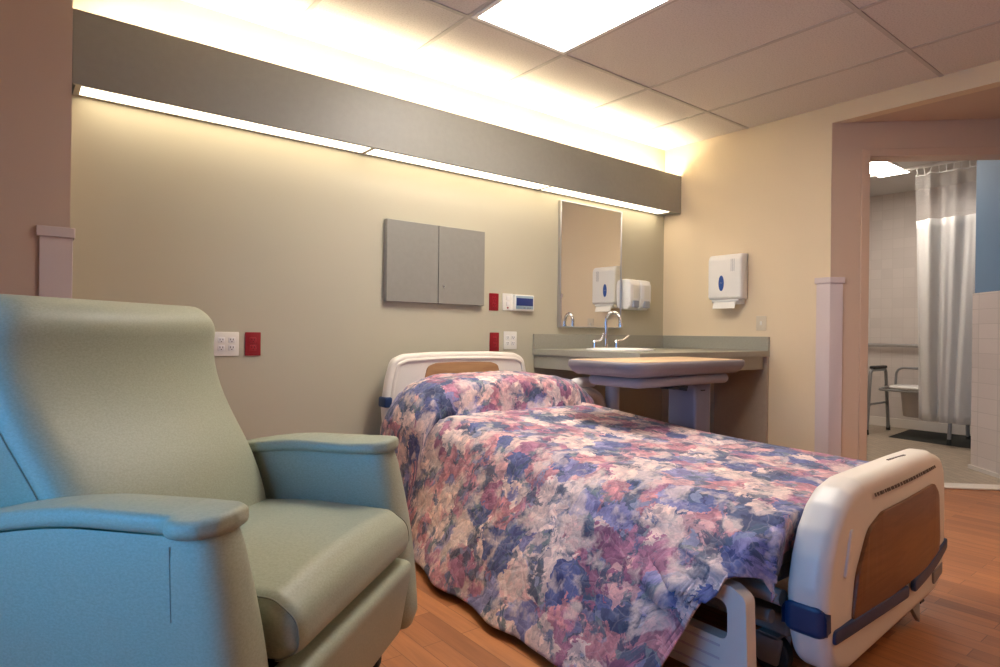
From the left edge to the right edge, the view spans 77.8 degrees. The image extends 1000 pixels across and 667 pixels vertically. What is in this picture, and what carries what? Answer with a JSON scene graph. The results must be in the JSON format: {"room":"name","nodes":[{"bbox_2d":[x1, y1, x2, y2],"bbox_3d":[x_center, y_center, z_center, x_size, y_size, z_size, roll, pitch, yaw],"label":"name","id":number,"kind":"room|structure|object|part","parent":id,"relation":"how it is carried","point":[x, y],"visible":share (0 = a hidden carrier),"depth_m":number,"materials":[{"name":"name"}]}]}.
{"room":"care facility","nodes":[
{"label":"care facility","id":0,"kind":"room"},
{"bbox_2d":[0,0,72,295],"bbox_3d":[-2.258,-0.311,2.239,1.140,2.500,0.310,1,0,-38],"label":"wall","id":1,"kind":"structure","parent":0,"point":[36,35],"depth_m":2.39,"materials":[{"name":"beige paint"}]},
{"bbox_2d":[36,225,74,297],"bbox_3d":[-1.782,0.262,2.474,0.124,1.363,0.111,1,0,-38],"label":"guard","id":2,"kind":"object","parent":1,"relation":"attached to","point":[55,243],"visible":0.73,"depth_m":2.44,"materials":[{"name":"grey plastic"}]},
{"bbox_2d":[70,0,664,439],"bbox_3d":[-0.244,-0.286,3.953,4.145,2.500,0.120,1,0,-38],"label":"wall","id":3,"kind":"structure","parent":0,"point":[281,239],"depth_m":3.26,"materials":[{"name":"beige paint"}]},
{"bbox_2d":[214,332,238,355],"bbox_3d":[-1.330,0.051,3.014,0.116,0.117,0.010,1,0,-38],"label":"wall outlet","id":4,"kind":"object","parent":3,"relation":"attached to","point":[225,343],"visible":0.88,"depth_m":3.01,"materials":[{"name":"white plastic"}]},
{"bbox_2d":[218,345,224,350],"bbox_3d":[-1.347,0.070,2.997,0.032,0.028,0.004,1,0,-38],"label":"receptacle","id":5,"kind":"object","parent":4,"relation":"attached to","point":[220,347],"depth_m":3.00,"materials":[{"name":"white plastic"}]},
{"bbox_2d":[218,337,224,342],"bbox_3d":[-1.347,0.032,2.997,0.032,0.028,0.004,1,0,-38],"label":"receptacle","id":6,"kind":"object","parent":4,"relation":"attached to","point":[220,339],"depth_m":3.00,"materials":[{"name":"white plastic"}]},
{"bbox_2d":[228,345,234,350],"bbox_3d":[-1.310,0.070,3.027,0.032,0.028,0.004,1,0,-38],"label":"receptacle","id":7,"kind":"object","parent":4,"relation":"attached to","point":[230,347],"depth_m":3.02,"materials":[{"name":"white plastic"}]},
{"bbox_2d":[228,337,234,342],"bbox_3d":[-1.309,0.032,3.027,0.032,0.028,0.004,1,0,-38],"label":"receptacle","id":8,"kind":"object","parent":4,"relation":"attached to","point":[230,339],"depth_m":3.02,"materials":[{"name":"white plastic"}]},
{"bbox_2d":[245,332,260,355],"bbox_3d":[-1.232,0.052,3.092,0.076,0.117,0.010,1,0,-38],"label":"wall outlet","id":9,"kind":"object","parent":3,"relation":"attached to","point":[252,339],"visible":1,"depth_m":3.09,"materials":[{"name":"red plastic"}]},
{"bbox_2d":[250,345,255,350],"bbox_3d":[-1.231,0.071,3.090,0.032,0.028,0.004,1,0,-38],"label":"receptacle","id":10,"kind":"object","parent":9,"relation":"attached to","point":[252,347],"depth_m":3.09,"materials":[{"name":"red plastic"}]},
{"bbox_2d":[250,337,256,342],"bbox_3d":[-1.230,0.033,3.090,0.032,0.028,0.004,1,0,-38],"label":"receptacle","id":11,"kind":"object","parent":9,"relation":"attached to","point":[252,339],"depth_m":3.09,"materials":[{"name":"red plastic"}]},
{"bbox_2d":[72,8,680,215],"bbox_3d":[-0.178,-1.138,3.812,4.054,0.302,0.166,1,0,-38],"label":"wall light fixture","id":12,"kind":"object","parent":3,"relation":"attached to","point":[114,61],"depth_m":3.16,"materials":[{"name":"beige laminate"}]},
{"bbox_3d":[-0.226,-1.005,3.870,4.054,0.026,0.017,1,0,-38],"label":"rail","id":13,"kind":"part","parent":12,"relation":"part of","materials":[{"name":"white plastic"}]},
{"bbox_2d":[383,218,484,305],"bbox_3d":[-0.379,-0.416,3.740,0.694,0.472,0.042,1,0,-38],"label":"upper cabinet","id":14,"kind":"object","parent":3,"relation":"attached to","point":[424,263],"visible":1,"depth_m":3.70,"materials":[{"name":"laminate"}]},
{"bbox_3d":[-0.511,-0.416,3.625,0.345,0.470,0.016,1,0,-38],"label":"door","id":15,"kind":"part","parent":14,"relation":"part of","materials":[{"name":"laminate"}]},
{"bbox_3d":[-0.237,-0.413,3.842,0.345,0.470,0.016,1,0,-38],"label":"door","id":16,"kind":"part","parent":14,"relation":"part of","materials":[{"name":"laminate"}]},
{"bbox_2d":[489,293,498,310],"bbox_3d":[-0.039,-0.205,4.033,0.076,0.112,0.010,1,0,-38],"label":"wall outlet","id":17,"kind":"object","parent":3,"relation":"attached to","point":[493,297],"visible":1,"depth_m":4.03,"materials":[{"name":"red plastic"}]},
{"bbox_2d":[489,332,498,350],"bbox_3d":[-0.036,0.055,4.037,0.076,0.122,0.010,1,0,-38],"label":"wall outlet","id":18,"kind":"object","parent":3,"relation":"attached to","point":[494,337],"visible":0.99,"depth_m":4.03,"materials":[{"name":"red plastic"}]},
{"bbox_2d":[502,293,512,310],"bbox_3d":[0.051,-0.208,4.103,0.084,0.112,0.010,1,0,-38],"label":"wall switch","id":19,"kind":"object","parent":3,"relation":"attached to","point":[507,299],"visible":1,"depth_m":4.10,"materials":[{"name":"white plastic"}]},
{"bbox_2d":[503,331,516,348],"bbox_3d":[0.068,0.046,4.119,0.112,0.119,0.010,1,0,-38],"label":"wall outlet","id":20,"kind":"object","parent":3,"relation":"attached to","point":[509,337],"visible":1,"depth_m":4.11,"materials":[{"name":"white plastic"}]},
{"bbox_2d":[512,294,533,310],"bbox_3d":[0.158,-0.205,4.171,0.170,0.108,0.035,1,0,-38],"label":"wall display","id":21,"kind":"object","parent":3,"relation":"attached to","point":[520,302],"visible":1,"depth_m":4.15,"materials":[{"name":"white plastic"}]},
{"bbox_2d":[557,200,622,328],"bbox_3d":[0.674,-0.490,4.580,0.656,0.900,0.029,1,0,-38],"label":"wall mirror","id":22,"kind":"object","parent":3,"relation":"attached to","point":[589,287],"visible":1,"depth_m":4.55,"materials":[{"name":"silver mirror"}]},
{"bbox_2d":[571,377,618,409],"bbox_3d":[0.499,0.508,4.155,0.385,0.461,0.494,1,0,-38],"label":"drain pipe","id":23,"kind":"object","parent":3,"relation":"attached to","point":[611,400],"visible":0.16,"depth_m":4.00,"materials":[{"name":"white"}]},
{"bbox_2d":[533,334,662,348],"bbox_3d":[0.783,0.061,4.678,1.414,0.103,0.018,1,0,-38],"label":"backsplash","id":24,"kind":"structure","parent":3,"relation":"attached to","point":[540,341],"depth_m":4.56,"materials":[{"name":"laminate"}]},
{"bbox_2d":[621,279,650,309],"bbox_3d":[1.068,-0.302,4.845,0.270,0.235,0.107,1,0,-38],"label":"soap dispenser","id":25,"kind":"object","parent":3,"relation":"attached to","point":[636,294],"visible":1,"depth_m":4.79,"materials":[{"name":"white plastic"}]},
{"bbox_2d":[183,0,999,149],"bbox_3d":[0.867,-1.550,1.568,5.385,0.065,5.220,1,0,-38],"label":"ceiling","id":26,"kind":"structure","parent":0,"point":[679,73],"depth_m":3.35,"materials":[{"name":"tile"}]},
{"bbox_2d":[471,0,673,54],"bbox_3d":[0.473,-1.522,2.723,0.618,0.008,1.188,1,0,-38],"label":"recessed light","id":27,"kind":"object","parent":26,"relation":"in","point":[560,26],"visible":1,"depth_m":2.99,"materials":[{"name":"white plastic"}]},
{"bbox_2d":[379,425,999,666],"bbox_3d":[2.041,1.022,2.732,8.720,0.061,5.550,1,0,-38],"label":"floor","id":28,"kind":"structure","parent":0,"point":[959,624],"depth_m":2.13,"materials":[{"name":"brown wood"}]},
{"bbox_2d":[0,294,416,666],"bbox_3d":[-0.699,0.441,1.479,0.825,1.034,0.896,1,0,11],"label":"recliner chair","id":29,"kind":"object","parent":28,"relation":"on","point":[141,525],"visible":1,"depth_m":1.25,"materials":[{"name":"green leather"}]},
{"bbox_3d":[-0.888,0.259,1.518,0.435,0.675,0.696,1,0,11],"label":"backrest","id":30,"kind":"part","parent":29,"relation":"part of","materials":[{"name":"leather"}]},
{"bbox_3d":[-0.668,0.578,1.093,0.578,0.492,0.130,1,0,11],"label":"armrest","id":31,"kind":"part","parent":29,"relation":"part of","materials":[{"name":"green leather"}]},
{"bbox_3d":[-0.620,0.759,1.463,0.480,0.200,0.540,1,0,11],"label":"frame","id":32,"kind":"part","parent":29,"relation":"part of","materials":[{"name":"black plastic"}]},
{"bbox_2d":[240,499,408,659],"bbox_3d":[-0.615,0.523,1.462,0.644,0.149,0.604,1,0,11],"label":"seat cushion","id":33,"kind":"object","parent":29,"relation":"on","point":[315,564],"depth_m":1.34,"materials":[{"name":"green leather"}]},
{"bbox_3d":[-0.522,0.580,1.823,0.578,0.492,0.130,1,0,11],"label":"armrest","id":34,"kind":"part","parent":29,"relation":"part of","materials":[{"name":"leather"}]},
{"bbox_2d":[532,334,769,443],"bbox_3d":[1.066,0.496,4.330,1.434,0.966,0.924,1,0,-38],"label":"countertop","id":35,"kind":"structure","parent":28,"relation":"on","point":[741,402],"depth_m":4.49,"materials":[{"name":"laminate"}]},
{"bbox_2d":[592,311,628,347],"bbox_3d":[0.814,-0.024,4.409,0.344,0.273,0.152,1,0,-38],"label":"sink faucet","id":36,"kind":"object","parent":35,"relation":"on","point":[616,343],"visible":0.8,"depth_m":4.42,"materials":[{"name":"silver metal"}]},
{"bbox_3d":[0.686,0.052,4.346,0.094,0.117,0.048,1,0,27],"label":"handle","id":37,"kind":"part","parent":36,"relation":"part of","materials":[{"name":"silver metal"}]},
{"bbox_3d":[0.794,-0.024,4.392,0.154,0.273,0.052,1,0,44],"label":"spout","id":38,"kind":"part","parent":36,"relation":"part of","materials":[{"name":"silver metal"}]},
{"bbox_3d":[0.883,0.061,4.501,0.121,0.105,0.048,1,0,-3],"label":"handle","id":39,"kind":"part","parent":36,"relation":"part of","materials":[{"name":"silver metal"}]},
{"bbox_2d":[586,348,654,350],"bbox_3d":[0.802,0.180,4.134,0.510,0.162,0.410,1,0,-38],"label":"sink basin","id":40,"kind":"object","parent":35,"relation":"in","point":[594,349],"visible":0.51,"depth_m":3.97,"materials":[{"name":"white ceramic"}]},
{"bbox_3d":[1.772,0.575,4.573,0.024,0.824,0.421,1,0,-38],"label":"panel","id":41,"kind":"part","parent":35,"relation":"part of","materials":[{"name":"laminate"}]},
{"bbox_2d":[568,357,744,432],"bbox_3d":[0.831,0.555,3.234,0.964,0.842,0.459,1,0,-38],"label":"table","id":42,"kind":"object","parent":28,"relation":"on","point":[688,380],"visible":0.43,"depth_m":3.10,"materials":[{"name":"grey plastic"}]},
{"bbox_2d":[589,373,727,388],"bbox_3d":[0.843,0.235,3.251,0.780,0.054,0.340,1,0,-38],"label":"tray","id":43,"kind":"object","parent":42,"relation":"on","point":[705,379],"depth_m":3.06,"materials":[{"name":"grey plastic"}]},
{"bbox_3d":[0.888,0.274,3.112,0.120,0.023,0.114,1,0,-38],"label":"release lever","id":44,"kind":"part","parent":42,"relation":"part of","materials":[{"name":"black plastic"}]},
{"bbox_2d":[378,351,946,666],"bbox_3d":[0.440,0.544,2.790,1.307,0.856,2.426,1,0,-38],"label":"hospital bed","id":45,"kind":"object","parent":28,"relation":"on","point":[870,544],"visible":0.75,"depth_m":1.74,"materials":[{"name":"beige plastic"}]},
{"bbox_3d":[-0.235,0.386,3.717,1.049,0.556,0.060,1,0,-38],"label":"headboard","id":46,"kind":"part","parent":45,"relation":"part of","materials":[{"name":"beige plastic"}]},
{"bbox_3d":[0.423,0.791,1.887,0.044,0.262,0.737,1,0,-38],"label":"rail","id":47,"kind":"part","parent":45,"relation":"part of","materials":[{"name":"beige plastic"}]},
{"bbox_3d":[0.444,0.784,2.837,0.760,0.147,2.160,1,0,-38],"label":"frame","id":48,"kind":"part","parent":45,"relation":"part of","materials":[{"name":"grey paint"}]},
{"bbox_2d":[782,549,792,564],"bbox_3d":[0.460,0.555,2.828,0.912,0.203,2.143,1,0,-38],"label":"mattress","id":49,"kind":"object","parent":45,"relation":"on","point":[787,555],"visible":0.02,"depth_m":1.75,"materials":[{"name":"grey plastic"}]},
{"bbox_2d":[380,370,868,666],"bbox_3d":[0.373,0.583,2.746,1.607,0.734,2.269,1,0,-38],"label":"bedspread","id":50,"kind":"object","parent":49,"relation":"on","point":[582,532],"visible":0.88,"depth_m":2.15,"materials":[{"name":"multicoloured fabric"}]},
{"bbox_3d":[1.211,0.659,1.967,1.112,0.514,0.121,1,0,-41],"label":"footboard","id":51,"kind":"part","parent":45,"relation":"part of","materials":[{"name":"beige plastic"}]},
{"bbox_3d":[1.558,0.852,2.211,0.131,0.047,0.010,1,0,-44],"label":"label plate","id":52,"kind":"part","parent":45,"relation":"part of","materials":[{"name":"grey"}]},
{"bbox_2d":[889,429,970,448],"bbox_3d":[4.362,1.018,5.846,0.896,0.003,1.157,1,0,-38],"label":"mat","id":53,"kind":"object","parent":28,"relation":"on","point":[915,435],"visible":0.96,"depth_m":6.03,"materials":[{"name":"grey rubber"}]},
{"bbox_2d":[867,365,970,444],"bbox_3d":[4.078,0.671,6.066,0.588,0.680,0.746,1,0,-38],"label":"chair","id":54,"kind":"object","parent":53,"relation":"on","point":[909,393],"visible":0.51,"depth_m":6.09,"materials":[{"name":"grey metal"}]},
{"bbox_3d":[3.870,0.343,6.338,0.330,0.030,0.056,1,0,-38],"label":"armrest","id":55,"kind":"part","parent":54,"relation":"part of","materials":[{"name":"black plastic"}]},
{"bbox_3d":[3.864,0.677,6.337,0.578,0.647,0.033,1,0,-38],"label":"frame","id":56,"kind":"part","parent":54,"relation":"part of","materials":[{"name":"grey metal"}]},
{"bbox_3d":[4.088,0.562,6.074,0.473,0.042,0.714,1,0,-38],"label":"seat frame","id":57,"kind":"part","parent":54,"relation":"part of","materials":[{"name":"grey"}]},
{"bbox_3d":[4.077,0.529,6.065,0.450,0.027,0.430,1,0,-38],"label":"seat","id":58,"kind":"part","parent":54,"relation":"part of","materials":[{"name":"white plastic"}]},
{"bbox_3d":[4.292,0.682,5.796,0.578,0.647,0.033,1,0,-38],"label":"frame","id":59,"kind":"part","parent":54,"relation":"part of","materials":[{"name":"grey metal"}]},
{"bbox_2d":[662,60,999,451],"bbox_3d":[2.182,-0.256,4.157,0.085,2.500,2.571,1,0,-38],"label":"wall","id":60,"kind":"structure","parent":0,"point":[763,192],"depth_m":4.39,"materials":[{"name":"beige paint"}]},
{"bbox_2d":[663,335,769,350],"bbox_3d":[1.626,0.071,4.768,0.020,0.103,0.924,1,0,-38],"label":"backsplash","id":61,"kind":"structure","parent":60,"relation":"attached to","point":[745,343],"depth_m":4.71,"materials":[{"name":"laminate"}]},
{"bbox_2d":[708,253,747,308],"bbox_3d":[1.694,-0.387,4.618,0.109,0.407,0.276,1,0,-38],"label":"dispenser","id":62,"kind":"object","parent":60,"relation":"attached to","point":[728,274],"visible":1,"depth_m":4.56,"materials":[{"name":"white plastic"}]},
{"bbox_2d":[712,302,735,308],"bbox_3d":[1.673,-0.210,4.603,0.060,0.052,0.180,1,0,-38],"label":"paper towel","id":63,"kind":"object","parent":62,"relation":"hanging from","point":[716,305],"depth_m":4.59,"materials":[{"name":"white paper"}]},
{"bbox_2d":[712,299,744,303],"bbox_3d":[1.700,-0.234,4.624,0.089,0.034,0.220,1,0,-38],"label":"tray","id":64,"kind":"object","parent":62,"relation":"on","point":[715,301],"depth_m":4.57,"materials":[{"name":"white plastic"}]},
{"bbox_2d":[756,316,765,330],"bbox_3d":[1.878,-0.074,4.460,0.012,0.105,0.075,1,0,-38],"label":"light switch","id":65,"kind":"object","parent":60,"relation":"attached to","point":[760,320],"visible":1,"depth_m":4.46,"materials":[{"name":"beige plastic"}]},
{"bbox_2d":[830,119,999,458],"bbox_3d":[3.056,-0.276,4.051,1.748,2.560,0.120,1,0,7],"label":"wall","id":66,"kind":"structure","parent":0,"point":[848,139],"depth_m":4.08,"materials":[{"name":"beige paint"}]},
{"bbox_2d":[814,277,844,455],"bbox_3d":[2.172,0.310,4.101,0.180,1.363,0.050,1,0,30],"label":"guard","id":67,"kind":"object","parent":66,"relation":"attached to","point":[829,290],"visible":0.77,"depth_m":4.08,"materials":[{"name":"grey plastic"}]},
{"bbox_2d":[858,146,999,490],"bbox_3d":[2.900,-0.099,4.067,1.073,2.203,0.144,1,0,7],"label":"door frame","id":68,"kind":"structure","parent":66,"relation":"in","point":[991,152],"depth_m":4.05,"materials":[{"name":"beige paint"}]},
{"bbox_2d":[867,181,975,425],"bbox_3d":[4.645,-0.256,6.391,0.120,2.560,3.021,1,0,-38],"label":"wall","id":69,"kind":"structure","parent":0,"point":[893,291],"depth_m":6.72,"materials":[{"name":"tile"}]},
{"bbox_2d":[868,343,917,347],"bbox_3d":[4.216,0.128,6.770,0.074,0.080,1.220,1,0,-38],"label":"grab bar","id":70,"kind":"object","parent":69,"relation":"attached to","point":[869,344],"visible":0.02,"depth_m":6.69,"materials":[{"name":"silver metal"}]},
{"bbox_2d":[869,416,970,435],"bbox_3d":[4.717,0.974,6.172,0.015,0.098,2.569,1,0,-38],"label":"baseboard","id":71,"kind":"structure","parent":69,"relation":"attached to","point":[873,420],"depth_m":6.54,"materials":[{"name":"white"}]},
{"bbox_2d":[870,160,976,196],"bbox_3d":[3.437,-1.564,5.347,3.335,0.055,3.140,1,0,-38],"label":"ceiling","id":72,"kind":"structure","parent":0,"point":[906,182],"depth_m":6.12,"materials":[{"name":"grey"}]},
{"bbox_2d":[870,162,912,177],"bbox_3d":[3.321,-1.533,5.587,1.240,0.008,0.300,1,0,-38],"label":"recessed light","id":73,"kind":"object","parent":72,"relation":"in","point":[875,167],"visible":0.41,"depth_m":5.74,"materials":[{"name":"white plastic"}]},
{"bbox_2d":[870,160,967,176],"bbox_3d":[3.938,-1.516,5.514,0.030,0.026,2.000,1,0,-38],"label":"track","id":74,"kind":"object","parent":72,"relation":"attached to","point":[941,162],"visible":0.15,"depth_m":5.66,"materials":[{"name":"white metal"}]},
{"bbox_2d":[915,160,976,424],"bbox_3d":[4.004,-0.355,5.419,0.109,2.292,0.682,1,0,-38],"label":"shower curtain","id":75,"kind":"object","parent":74,"relation":"hanging from","point":[946,246],"visible":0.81,"depth_m":5.48,"materials":[{"name":"fabric"}]},
{"bbox_2d":[852,86,999,122],"bbox_3d":[3.122,-1.407,3.984,1.152,0.057,1.153,1,0,-38],"label":"ceiling","id":76,"kind":"structure","parent":0,"point":[985,104],"depth_m":3.84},
{"bbox_2d":[971,160,999,473],"bbox_3d":[3.560,-0.262,4.345,0.115,2.545,0.579,1,0,7],"label":"wall","id":77,"kind":"structure","parent":0,"point":[985,392],"depth_m":4.48,"materials":[{"name":"tile"}]},
{"bbox_2d":[968,464,999,478],"bbox_3d":[3.483,0.994,4.363,0.012,0.028,0.582,1,0,7],"label":"baseboard","id":78,"kind":"structure","parent":77,"relation":"attached to","point":[970,466],"depth_m":4.46,"materials":[{"name":"white"}]}
]}

